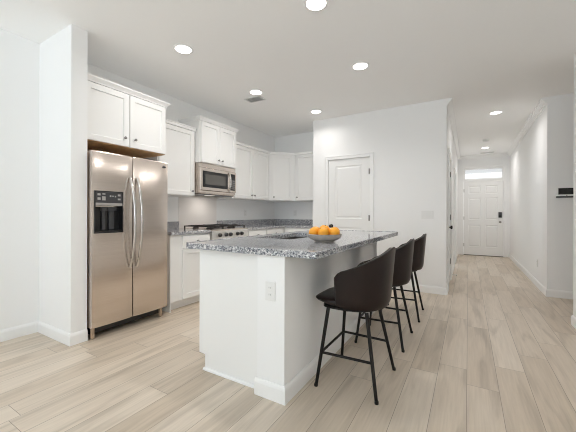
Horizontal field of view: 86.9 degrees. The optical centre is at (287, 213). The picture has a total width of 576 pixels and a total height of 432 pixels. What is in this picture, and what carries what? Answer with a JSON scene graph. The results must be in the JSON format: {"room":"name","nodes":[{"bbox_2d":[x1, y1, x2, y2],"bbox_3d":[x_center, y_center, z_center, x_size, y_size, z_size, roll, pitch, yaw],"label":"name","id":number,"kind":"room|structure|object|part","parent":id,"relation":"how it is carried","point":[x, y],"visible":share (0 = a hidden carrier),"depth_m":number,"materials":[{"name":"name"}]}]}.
{"room":"kitchen","nodes":[
{"label":"kitchen","id":0,"kind":"room"},
{"bbox_2d":[39,24,87,333],"bbox_3d":[-2.076,-0.250,2.799,0.612,2.740,0.128,0,0,31],"label":"wall","id":1,"kind":"structure","parent":0,"point":[63,62],"depth_m":2.68,"materials":[{"name":"white paint"}]},
{"bbox_2d":[0,28,274,329],"bbox_3d":[-1.502,-0.249,4.487,0.120,2.740,13.388,0,0,31],"label":"wall","id":2,"kind":"structure","parent":0,"point":[19,56],"depth_m":2.81,"materials":[{"name":"white paint"}]},
{"bbox_2d":[0,321,87,346],"bbox_3d":[-3.319,1.066,0.694,0.626,0.102,5.013,0,0,31],"label":"baseboard","id":3,"kind":"structure","parent":2,"relation":"attached to","point":[59,335],"depth_m":2.71,"materials":[{"name":"white paint"}]},
{"bbox_2d":[87,73,170,157],"bbox_3d":[-1.826,-0.975,3.258,0.567,0.596,0.907,0,0,31],"label":"upper cabinet","id":4,"kind":"object","parent":2,"relation":"attached to","point":[121,120],"visible":0.8,"depth_m":3.09,"materials":[{"name":"white paint"}]},
{"bbox_3d":[-1.736,-0.949,2.931,0.019,0.532,0.421,0,0,31],"label":"door","id":5,"kind":"part","parent":4,"relation":"part of","materials":[{"name":"white paint"}]},
{"bbox_3d":[-1.826,-1.247,3.258,0.561,0.052,0.907,0,0,31],"label":"crown","id":6,"kind":"part","parent":4,"relation":"part of","materials":[{"name":"white paint"}]},
{"bbox_3d":[-1.515,-0.949,3.303,0.019,0.532,0.424,0,0,31],"label":"door","id":7,"kind":"part","parent":4,"relation":"part of","materials":[{"name":"white paint"}]},
{"bbox_2d":[142,118,196,196],"bbox_3d":[-1.530,-0.704,3.961,0.359,0.926,0.583,0,0,31],"label":"upper cabinet","id":8,"kind":"object","parent":2,"relation":"attached to","point":[179,156],"visible":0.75,"depth_m":3.92,"materials":[{"name":"white paint"}]},
{"bbox_3d":[-1.413,-0.679,3.884,0.019,0.866,0.540,0,0,31],"label":"door","id":9,"kind":"part","parent":8,"relation":"part of","materials":[{"name":"white paint"}]},
{"bbox_3d":[-1.536,-1.143,3.965,0.339,0.048,0.583,0,0,31],"label":"crown","id":10,"kind":"part","parent":8,"relation":"part of","materials":[{"name":"white paint"}]},
{"bbox_2d":[167,221,178,228],"bbox_3d":[-1.695,0.156,4.017,0.020,0.100,0.615,0,0,31],"label":"backsplash","id":11,"kind":"structure","parent":2,"relation":"attached to","point":[170,225],"depth_m":4.19,"materials":[{"name":"stone"}]},
{"bbox_2d":[179,196,216,227],"bbox_3d":[-1.353,-0.036,4.615,0.005,0.481,0.748,0,0,31],"label":"panel","id":12,"kind":"object","parent":2,"relation":"attached to","point":[193,210],"visible":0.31,"depth_m":4.59,"materials":[{"name":"white"}]},
{"bbox_2d":[178,115,239,168],"bbox_3d":[-1.151,-1.013,4.518,0.443,0.618,0.815,0,0,31],"label":"upper cabinet","id":13,"kind":"object","parent":2,"relation":"attached to","point":[215,141],"visible":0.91,"depth_m":4.32,"materials":[{"name":"white paint"}]},
{"bbox_3d":[-1.151,-1.296,4.518,0.437,0.052,0.815,0,0,31],"label":"crown","id":14,"kind":"part","parent":13,"relation":"part of","materials":[{"name":"white paint"}]},
{"bbox_3d":[-1.087,-0.987,4.269,0.019,0.554,0.354,0,0,31],"label":"door","id":15,"kind":"part","parent":13,"relation":"part of","materials":[{"name":"white paint"}]},
{"bbox_2d":[195,162,235,196],"bbox_3d":[-1.149,-0.483,4.513,0.452,0.432,0.736,0,0,31],"label":"microwave","id":16,"kind":"object","parent":13,"relation":"attached to","point":[210,180],"visible":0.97,"depth_m":4.36,"materials":[{"name":"silver metal"}]},
{"bbox_3d":[-1.052,-0.481,4.370,0.044,0.309,0.589,0,0,31],"label":"door","id":17,"kind":"part","parent":16,"relation":"part of","materials":[{"name":"silver metal"}]},
{"bbox_3d":[-1.022,-0.308,4.438,0.029,0.033,0.736,0,0,31],"label":"rail","id":18,"kind":"part","parent":16,"relation":"part of","materials":[{"name":"silver metal"}]},
{"bbox_3d":[-0.877,-0.482,4.587,0.060,0.299,0.024,0,0,31],"label":"handle","id":19,"kind":"part","parent":16,"relation":"part of","materials":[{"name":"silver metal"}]},
{"bbox_3d":[-0.865,-0.481,4.688,0.042,0.309,0.146,0,0,31],"label":"control panel","id":20,"kind":"part","parent":16,"relation":"part of","materials":[{"name":"silver metal"}]},
{"bbox_3d":[-0.902,-0.986,4.580,0.019,0.554,0.354,0,0,31],"label":"door","id":21,"kind":"part","parent":13,"relation":"part of","materials":[{"name":"white paint"}]},
{"bbox_2d":[217,141,269,200],"bbox_3d":[-0.731,-0.708,5.311,0.359,0.913,1.034,0,0,31],"label":"upper cabinet","id":22,"kind":"object","parent":2,"relation":"attached to","point":[252,162],"visible":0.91,"depth_m":5.20,"materials":[{"name":"white paint"}]},
{"bbox_3d":[-0.734,-0.684,5.031,0.019,0.853,0.466,0,0,31],"label":"door","id":23,"kind":"part","parent":22,"relation":"part of","materials":[{"name":"white paint"}]},
{"bbox_3d":[-0.737,-1.141,5.314,0.339,0.048,1.034,0,0,31],"label":"crown","id":24,"kind":"part","parent":22,"relation":"part of","materials":[{"name":"white paint"}]},
{"bbox_3d":[-0.485,-0.684,5.450,0.019,0.853,0.489,0,0,31],"label":"door","id":25,"kind":"part","parent":22,"relation":"part of","materials":[{"name":"white paint"}]},
{"bbox_2d":[217,219,312,224],"bbox_3d":[-0.212,0.160,5.378,1.185,0.100,1.715,0,0,31],"label":"backsplash","id":26,"kind":"structure","parent":2,"relation":"attached to","point":[260,221],"depth_m":6.00,"materials":[{"name":"stone"}]},
{"bbox_2d":[266,152,299,201],"bbox_3d":[-0.166,-0.707,5.965,0.663,0.913,0.661,0,0,31],"label":"upper cabinet","id":27,"kind":"object","parent":2,"relation":"attached to","point":[281,164],"visible":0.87,"depth_m":5.74,"materials":[{"name":"white paint"}]},
{"bbox_3d":[-0.109,-0.683,5.744,0.399,0.853,0.019,0,0,-14],"label":"door","id":28,"kind":"part","parent":27,"relation":"part of","materials":[{"name":"white paint"}]},
{"bbox_3d":[-0.164,-1.139,5.964,0.661,0.048,0.659,0,0,31],"label":"crown","id":29,"kind":"part","parent":27,"relation":"part of","materials":[{"name":"white paint"}]},
{"bbox_2d":[0,254,575,431],"bbox_3d":[1.385,1.178,2.774,6.840,0.100,13.628,0,0,31],"label":"floor","id":30,"kind":"structure","parent":0,"point":[494,353],"depth_m":2.08,"materials":[{"name":"brown wood"}]},
{"bbox_2d":[87,150,167,338],"bbox_3d":[-1.755,0.279,3.150,0.750,1.684,0.782,0,0,31],"label":"refrigerator","id":31,"kind":"object","parent":30,"relation":"on","point":[127,195],"visible":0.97,"depth_m":2.92,"materials":[{"name":"silver metal"}]},
{"bbox_3d":[-1.693,0.042,2.794,0.034,0.207,0.051,0,0,31],"label":"lever","id":32,"kind":"part","parent":31,"relation":"part of","materials":[{"name":"grey plastic"}]},
{"bbox_3d":[-1.669,-0.150,2.815,0.061,0.098,0.242,0,0,31],"label":"control panel","id":33,"kind":"part","parent":31,"relation":"part of","materials":[{"name":"grey plastic"}]},
{"bbox_3d":[-1.654,0.227,2.853,0.070,1.579,0.375,0,0,31],"label":"freezer door","id":34,"kind":"part","parent":31,"relation":"part of","materials":[{"name":"silver metal"}]},
{"bbox_3d":[-1.657,0.043,2.856,0.034,0.207,0.077,0,0,31],"label":"lever","id":35,"kind":"part","parent":31,"relation":"part of","materials":[{"name":"grey plastic"}]},
{"bbox_3d":[-1.504,0.081,2.945,0.109,0.891,0.025,0,0,31],"label":"handle","id":36,"kind":"part","parent":31,"relation":"part of","materials":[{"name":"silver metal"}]},
{"bbox_3d":[-1.467,0.081,3.007,0.109,0.891,0.025,0,0,31],"label":"handle","id":37,"kind":"part","parent":31,"relation":"part of","materials":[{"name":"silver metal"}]},
{"bbox_3d":[-1.453,0.227,3.193,0.070,1.579,0.399,0,0,31],"label":"door","id":38,"kind":"part","parent":31,"relation":"part of","materials":[{"name":"silver metal"}]},
{"bbox_2d":[162,233,209,312],"bbox_3d":[-1.423,0.684,3.856,0.656,0.875,0.609,0,0,31],"label":"base cabinet","id":39,"kind":"object","parent":30,"relation":"on","point":[183,264],"visible":0.47,"depth_m":3.59,"materials":[{"name":"white paint"}]},
{"bbox_2d":[167,221,210,235],"bbox_3d":[-1.431,0.176,3.860,0.634,0.138,0.615,0,0,31],"label":"countertop","id":40,"kind":"structure","parent":39,"relation":"on","point":[172,227],"depth_m":3.82,"materials":[{"name":"stone"}]},
{"bbox_3d":[-1.135,0.715,3.775,0.019,0.585,0.430,0,0,31],"label":"door","id":41,"kind":"part","parent":39,"relation":"part of","materials":[{"name":"white paint"}]},
{"bbox_3d":[-1.134,0.335,3.775,0.019,0.145,0.430,0,0,31],"label":"drawer","id":42,"kind":"part","parent":39,"relation":"part of","materials":[{"name":"white paint"}]},
{"bbox_2d":[180,224,247,239],"bbox_3d":[-1.046,0.640,4.431,0.705,0.964,0.752,0,0,31],"label":"gas range","id":43,"kind":"object","parent":30,"relation":"on","point":[218,231],"visible":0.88,"depth_m":4.28,"materials":[{"name":"grey metal"}]},
{"bbox_2d":[180,227,246,230],"bbox_3d":[-1.077,0.217,4.451,0.630,0.019,0.752,0,0,31],"label":"cooktop","id":44,"kind":"object","parent":43,"relation":"in","point":[202,228],"depth_m":4.32,"materials":[{"name":"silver metal"}]},
{"bbox_3d":[-0.814,0.286,4.295,0.055,0.124,0.752,0,0,31],"label":"control panel","id":45,"kind":"part","parent":43,"relation":"part of","materials":[{"name":"silver metal"}]},
{"bbox_2d":[248,228,283,238],"bbox_3d":[-0.596,0.686,5.251,0.656,0.875,1.102,0,0,31],"label":"base cabinet","id":46,"kind":"object","parent":30,"relation":"on","point":[272,230],"visible":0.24,"depth_m":5.04,"materials":[{"name":"white paint"}]},
{"bbox_3d":[-0.489,0.336,4.863,0.019,0.145,0.470,0,0,31],"label":"drawer","id":47,"kind":"part","parent":46,"relation":"part of","materials":[{"name":"white paint"}]},
{"bbox_2d":[217,219,312,229],"bbox_3d":[-0.212,0.179,5.378,1.185,0.138,1.715,0,0,31],"label":"countertop","id":48,"kind":"structure","parent":46,"relation":"on","point":[260,223],"depth_m":5.60,"materials":[{"name":"stone"}]},
{"bbox_3d":[-0.226,0.337,5.306,0.019,0.145,0.500,0,0,31],"label":"drawer","id":49,"kind":"part","parent":46,"relation":"part of","materials":[{"name":"white paint"}]},
{"bbox_2d":[199,236,376,405],"bbox_3d":[0.186,0.688,2.912,0.803,0.876,2.148,0,0,31],"label":"kitchen island","id":50,"kind":"object","parent":30,"relation":"on","point":[272,348],"visible":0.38,"depth_m":2.03,"materials":[{"name":"white paint"}]},
{"bbox_3d":[-0.405,0.686,2.098,0.558,0.876,0.018,0,0,31],"label":"panel","id":51,"kind":"part","parent":50,"relation":"part of","materials":[{"name":"white paint"}]},
{"bbox_3d":[-0.393,1.116,2.070,0.508,0.017,0.016,0,0,31],"label":"shoe moulding","id":52,"kind":"part","parent":50,"relation":"part of","materials":[{"name":"white paint"}]},
{"bbox_2d":[265,281,275,300],"bbox_3d":[-0.107,0.470,1.849,0.072,0.116,0.009,0,0,31],"label":"outlet","id":53,"kind":"object","parent":50,"relation":"attached to","point":[270,287],"visible":1,"depth_m":1.85,"materials":[{"name":"white plastic"}]},
{"bbox_2d":[186,230,397,258],"bbox_3d":[0.282,0.230,2.901,1.041,0.046,2.248,0,0,31],"label":"island countertop","id":54,"kind":"structure","parent":50,"relation":"on","point":[267,244],"depth_m":2.16,"materials":[{"name":"stone"}]},
{"bbox_2d":[280,236,304,238],"bbox_3d":[0.065,0.334,2.954,0.392,0.170,0.762,0,0,31],"label":"sink","id":55,"kind":"object","parent":54,"relation":"in","point":[295,237],"visible":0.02,"depth_m":3.32,"materials":[{"name":"silver metal"}]},
{"bbox_2d":[307,233,341,242],"bbox_3d":[0.276,0.180,2.300,0.261,0.060,0.261,0,0,31],"label":"fruit bowl","id":56,"kind":"object","parent":54,"relation":"on","point":[317,238],"visible":0.9,"depth_m":2.21,"materials":[{"name":"ceramic"}]},
{"bbox_2d":[309,227,318,234],"bbox_3d":[0.197,0.137,2.275,0.081,0.078,0.081,0,0,16],"label":"orange","id":57,"kind":"object","parent":56,"relation":"in","point":[314,230],"visible":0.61,"depth_m":2.24,"materials":[{"name":"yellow food"}]},
{"bbox_2d":[318,227,328,234],"bbox_3d":[0.258,0.137,2.219,0.080,0.079,0.081,0,0,22],"label":"orange","id":58,"kind":"object","parent":56,"relation":"in","point":[322,231],"visible":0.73,"depth_m":2.19,"materials":[{"name":"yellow food"}]},
{"bbox_2d":[329,227,338,234],"bbox_3d":[0.338,0.136,2.244,0.082,0.079,0.081,0,0,-23],"label":"orange","id":59,"kind":"object","parent":56,"relation":"in","point":[332,231],"visible":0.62,"depth_m":2.21,"materials":[{"name":"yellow food"}]},
{"bbox_3d":[0.433,1.075,2.765,0.226,0.102,2.148,0,0,31],"label":"baseboard","id":60,"kind":"part","parent":50,"relation":"part of","materials":[{"name":"white paint"}]},
{"bbox_2d":[284,228,310,232],"bbox_3d":[0.320,0.688,5.678,0.574,0.875,0.656,0,0,31],"label":"base cabinet","id":61,"kind":"object","parent":30,"relation":"on","point":[285,229],"visible":0.06,"depth_m":5.45,"materials":[{"name":"white paint"}]},
{"bbox_2d":[314,247,395,404],"bbox_3d":[0.473,0.669,2.096,0.502,0.914,0.500,0,0,31],"label":"bar stool","id":62,"kind":"object","parent":30,"relation":"on","point":[366,287],"visible":1,"depth_m":1.90,"materials":[{"name":"dark brown leather"},{"name":"black metal"}]},
{"bbox_3d":[0.227,0.871,2.010,0.112,0.500,0.025,0,0,-21],"label":"leg","id":63,"kind":"part","parent":62,"relation":"part of","materials":[{"name":"black metal"}]},
{"bbox_3d":[0.452,0.583,2.108,0.453,0.061,0.415,0,0,31],"label":"seat","id":64,"kind":"part","parent":62,"relation":"part of","materials":[{"name":"brown leather"}]},
{"bbox_3d":[0.430,0.872,2.352,0.025,0.500,0.112,0,0,-8],"label":"leg","id":65,"kind":"part","parent":62,"relation":"part of","materials":[{"name":"black metal"}]},
{"bbox_3d":[0.454,0.623,2.107,0.362,0.018,0.332,0,0,31],"label":"seat","id":66,"kind":"part","parent":62,"relation":"part of","materials":[{"name":"black leather"}]},
{"bbox_3d":[0.551,0.410,2.050,0.324,0.384,0.472,0,0,31],"label":"backrest","id":67,"kind":"part","parent":62,"relation":"part of","materials":[{"name":"brown leather"}]},
{"bbox_3d":[0.511,0.872,1.863,0.024,0.501,0.142,0,0,-15],"label":"leg","id":68,"kind":"part","parent":62,"relation":"part of","materials":[{"name":"black metal"}]},
{"bbox_3d":[0.701,0.873,2.177,0.153,0.502,0.024,0,0,-15],"label":"leg","id":69,"kind":"part","parent":62,"relation":"part of","materials":[{"name":"black metal"}]},
{"bbox_2d":[354,238,414,352],"bbox_3d":[0.882,0.670,2.775,0.502,0.914,0.500,0,0,30],"label":"bar stool","id":70,"kind":"object","parent":30,"relation":"on","point":[402,264],"visible":0.56,"depth_m":2.56,"materials":[{"name":"dark brown leather"},{"name":"black metal"}]},
{"bbox_3d":[0.638,0.872,2.684,0.112,0.500,0.025,0,0,-22],"label":"leg","id":71,"kind":"part","parent":70,"relation":"part of","materials":[{"name":"black metal"}]},
{"bbox_3d":[0.960,0.411,2.731,0.324,0.384,0.472,0,0,30],"label":"backrest","id":72,"kind":"part","parent":70,"relation":"part of","materials":[{"name":"brown leather"}]},
{"bbox_3d":[0.924,0.873,2.543,0.024,0.501,0.142,0,0,-16],"label":"leg","id":73,"kind":"part","parent":70,"relation":"part of","materials":[{"name":"black metal"}]},
{"bbox_3d":[1.108,0.873,2.861,0.153,0.502,0.024,0,0,-16],"label":"leg","id":74,"kind":"part","parent":70,"relation":"part of","materials":[{"name":"black metal"}]},
{"bbox_2d":[379,234,426,322],"bbox_3d":[1.299,0.671,3.460,0.502,0.914,0.500,0,0,28],"label":"bar stool","id":75,"kind":"object","parent":30,"relation":"on","point":[419,244],"visible":0.54,"depth_m":3.25,"materials":[{"name":"dark brown leather"},{"name":"black metal"}]},
{"bbox_3d":[1.379,0.412,3.418,0.324,0.384,0.472,0,0,28],"label":"backrest","id":76,"kind":"part","parent":75,"relation":"part of","materials":[{"name":"brown leather"}]},
{"bbox_3d":[1.349,0.874,3.229,0.024,0.501,0.142,0,0,-18],"label":"leg","id":77,"kind":"part","parent":75,"relation":"part of","materials":[{"name":"black metal"}]},
{"bbox_3d":[1.522,0.874,3.552,0.153,0.502,0.024,0,0,-18],"label":"leg","id":78,"kind":"part","parent":75,"relation":"part of","materials":[{"name":"black metal"}]},
{"bbox_2d":[0,0,575,155],"bbox_3d":[1.392,-1.662,2.774,6.840,0.100,13.628,0,0,31],"label":"ceiling","id":79,"kind":"structure","parent":0,"point":[488,56],"depth_m":3.04,"materials":[{"name":"white paint"}]},
{"bbox_2d":[173,44,192,53],"bbox_3d":[-1.025,-1.613,2.981,0.188,0.008,0.188,0,0,31],"label":"recessed light","id":80,"kind":"object","parent":79,"relation":"in","point":[180,48],"visible":1,"depth_m":2.97,"materials":[{"name":"white paint"}]},
{"bbox_2d":[175,45,190,52],"bbox_3d":[-1.025,-1.613,2.981,0.147,0.007,0.147,0,0,31],"label":"diffuser","id":81,"kind":"object","parent":80,"relation":"attached to","point":[178,48],"depth_m":2.97,"materials":[{"name":"white plastic"}]},
{"bbox_2d":[244,95,265,102],"bbox_3d":[-0.466,-1.609,4.277,0.260,0.013,0.160,0,0,31],"label":"ceiling vent","id":82,"kind":"object","parent":79,"relation":"in","point":[255,98],"visible":1,"depth_m":4.27,"materials":[{"name":"grey metal"}]},
{"bbox_2d":[249,89,262,94],"bbox_3d":[-0.424,-1.611,4.032,0.188,0.008,0.188,0,0,31],"label":"recessed light","id":83,"kind":"object","parent":79,"relation":"in","point":[253,91],"visible":1,"depth_m":4.03,"materials":[{"name":"white paint"}]},
{"bbox_2d":[304,0,327,11],"bbox_3d":[0.215,-1.610,2.328,0.188,0.008,0.188,0,0,31],"label":"recessed light","id":84,"kind":"object","parent":79,"relation":"in","point":[311,5],"visible":1,"depth_m":2.34,"materials":[{"name":"white paint"}]},
{"bbox_2d":[306,0,325,9],"bbox_3d":[0.215,-1.610,2.328,0.147,0.007,0.147,0,0,31],"label":"diffuser","id":85,"kind":"object","parent":84,"relation":"attached to","point":[310,4],"depth_m":2.34,"materials":[{"name":"white plastic"}]},
{"bbox_2d":[310,109,321,113],"bbox_3d":[0.438,-1.609,4.787,0.188,0.008,0.188,0,0,31],"label":"recessed light","id":86,"kind":"object","parent":79,"relation":"in","point":[315,111],"visible":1,"depth_m":4.77,"materials":[{"name":"white paint"}]},
{"bbox_2d":[352,62,368,69],"bbox_3d":[0.788,-1.608,3.313,0.188,0.008,0.188,0,0,31],"label":"recessed light","id":87,"kind":"object","parent":79,"relation":"in","point":[359,65],"visible":1,"depth_m":3.29,"materials":[{"name":"white paint"}]},
{"bbox_2d":[489,110,502,114],"bbox_3d":[3.291,-1.602,4.817,0.188,0.008,0.188,0,0,31],"label":"recessed light","id":88,"kind":"object","parent":79,"relation":"in","point":[499,111],"visible":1,"depth_m":4.80,"materials":[{"name":"white paint"}]},
{"bbox_2d":[274,132,312,219],"bbox_3d":[0.259,-0.244,6.170,1.193,2.740,0.120,0,0,31],"label":"wall","id":89,"kind":"structure","parent":0,"point":[302,142],"depth_m":6.18,"materials":[{"name":"white paint"}]},
{"bbox_2d":[294,151,312,200],"bbox_3d":[0.423,-0.706,5.792,0.519,0.913,0.359,0,0,31],"label":"upper cabinet","id":90,"kind":"object","parent":89,"relation":"attached to","point":[303,160],"visible":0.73,"depth_m":5.70,"materials":[{"name":"white paint"}]},
{"bbox_3d":[0.428,-1.138,5.799,0.519,0.048,0.339,0,0,31],"label":"crown","id":91,"kind":"part","parent":90,"relation":"part of","materials":[{"name":"white paint"}]},
{"bbox_2d":[313,98,446,287],"bbox_3d":[1.350,-0.242,4.815,2.066,2.740,0.119,0,0,31],"label":"wall","id":92,"kind":"structure","parent":0,"point":[408,143],"depth_m":4.53,"materials":[{"name":"white paint"}]},
{"bbox_2d":[324,152,373,230],"bbox_3d":[0.979,0.082,4.952,0.827,2.090,0.101,0,0,31],"label":"door","id":93,"kind":"structure","parent":92,"relation":"in","point":[351,181],"depth_m":4.95,"materials":[{"name":"white paint"}]},
{"bbox_2d":[392,284,447,294],"bbox_3d":[1.381,1.077,4.859,2.080,0.102,0.258,0,0,31],"label":"baseboard","id":94,"kind":"structure","parent":92,"relation":"attached to","point":[423,288],"depth_m":4.34,"materials":[{"name":"white paint"}]},
{"bbox_2d":[421,211,433,218],"bbox_3d":[1.996,0.012,4.355,0.160,0.116,0.013,0,0,31],"label":"light switch","id":95,"kind":"object","parent":92,"relation":"attached to","point":[424,214],"visible":1,"depth_m":4.35,"materials":[{"name":"white plastic"}]},
{"bbox_2d":[447,109,457,266],"bbox_3d":[3.466,-0.237,6.478,0.120,2.740,4.897,0,0,31],"label":"wall","id":96,"kind":"structure","parent":0,"point":[450,141],"depth_m":5.86,"materials":[{"name":"white paint"}]},
{"bbox_2d":[447,148,452,290],"bbox_3d":[2.574,0.086,4.833,0.101,2.090,0.900,0,0,31],"label":"door","id":97,"kind":"structure","parent":96,"relation":"in","point":[450,227],"depth_m":5.03,"materials":[{"name":"white paint"}]},
{"bbox_2d":[447,97,459,159],"bbox_3d":[3.522,-1.560,6.377,0.072,0.092,5.017,0,0,31],"label":"crown molding","id":98,"kind":"structure","parent":96,"relation":"attached to","point":[450,106],"depth_m":5.23,"materials":[{"name":"white paint"}]},
{"bbox_2d":[454,168,456,267],"bbox_3d":[3.706,0.089,6.743,0.023,2.090,0.900,0,0,31],"label":"door","id":99,"kind":"structure","parent":96,"relation":"in","point":[455,173],"depth_m":6.91,"materials":[{"name":"white paint"}]},
{"bbox_2d":[457,156,509,256],"bbox_3d":[5.310,-0.232,8.301,1.193,2.740,0.120,0,0,31],"label":"wall","id":100,"kind":"structure","parent":0,"point":[494,160],"depth_m":8.17,"materials":[{"name":"white paint"}]},
{"bbox_2d":[461,164,505,256],"bbox_3d":[5.298,-0.092,8.265,1.026,2.460,0.154,0,0,31],"label":"door","id":101,"kind":"structure","parent":100,"relation":"in","point":[483,201],"depth_m":8.25,"materials":[{"name":"white paint"}]},
{"bbox_2d":[458,152,508,159],"bbox_3d":[5.264,-1.556,8.218,1.193,0.092,0.072,0,0,31],"label":"crown molding","id":102,"kind":"structure","parent":100,"relation":"attached to","point":[494,154],"depth_m":8.20,"materials":[{"name":"white paint"}]},
{"bbox_2d":[464,166,502,179],"bbox_3d":[5.309,-1.105,8.279,0.906,0.315,0.060,0,0,31],"label":"window","id":103,"kind":"structure","parent":100,"relation":"in","point":[484,172],"depth_m":8.26,"materials":[{"name":"white glass"}]},
{"bbox_2d":[510,108,544,286],"bbox_3d":[4.758,-0.234,6.082,0.120,2.740,4.260,0,0,31],"label":"wall","id":104,"kind":"structure","parent":0,"point":[527,161],"depth_m":5.30,"materials":[{"name":"white paint"}]},
{"bbox_2d":[507,97,546,155],"bbox_3d":[4.648,-1.558,6.080,0.072,0.092,4.380,0,0,31],"label":"crown molding","id":105,"kind":"structure","parent":104,"relation":"attached to","point":[542,102],"depth_m":5.17,"materials":[{"name":"white paint"}]},
{"bbox_2d":[509,254,572,298],"bbox_3d":[5.587,1.088,5.511,2.162,0.102,4.394,0,0,31],"label":"baseboard","id":106,"kind":"structure","parent":104,"relation":"attached to","point":[547,292],"depth_m":4.29,"materials":[{"name":"white paint"}]},
{"bbox_2d":[545,93,573,291],"bbox_3d":[4.567,-0.234,3.650,2.270,2.740,0.120,0,0,31],"label":"wall","id":107,"kind":"structure","parent":0,"point":[559,109],"depth_m":4.11,"materials":[{"name":"white paint"}]},
{"bbox_2d":[556,187,572,197],"bbox_3d":[3.722,-0.288,4.065,0.214,0.140,0.026,0,0,31],"label":"wall control panel","id":108,"kind":"object","parent":107,"relation":"attached to","point":[561,192],"visible":0.81,"depth_m":4.07,"materials":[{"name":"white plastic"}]},
{"bbox_2d":[573,54,575,316],"bbox_3d":[0.986,-0.243,-0.264,0.120,2.740,7.750,0,0,31],"label":"wall","id":109,"kind":"structure","parent":0,"point":[574,175],"depth_m":3.07,"materials":[{"name":"white paint"}]},
{"bbox_2d":[571,315,575,328],"bbox_3d":[0.980,1.076,-0.255,0.134,0.102,7.764,0,0,31],"label":"baseboard","id":110,"kind":"structure","parent":109,"relation":"attached to","point":[573,318],"depth_m":3.04,"materials":[{"name":"white paint"}]}
]}

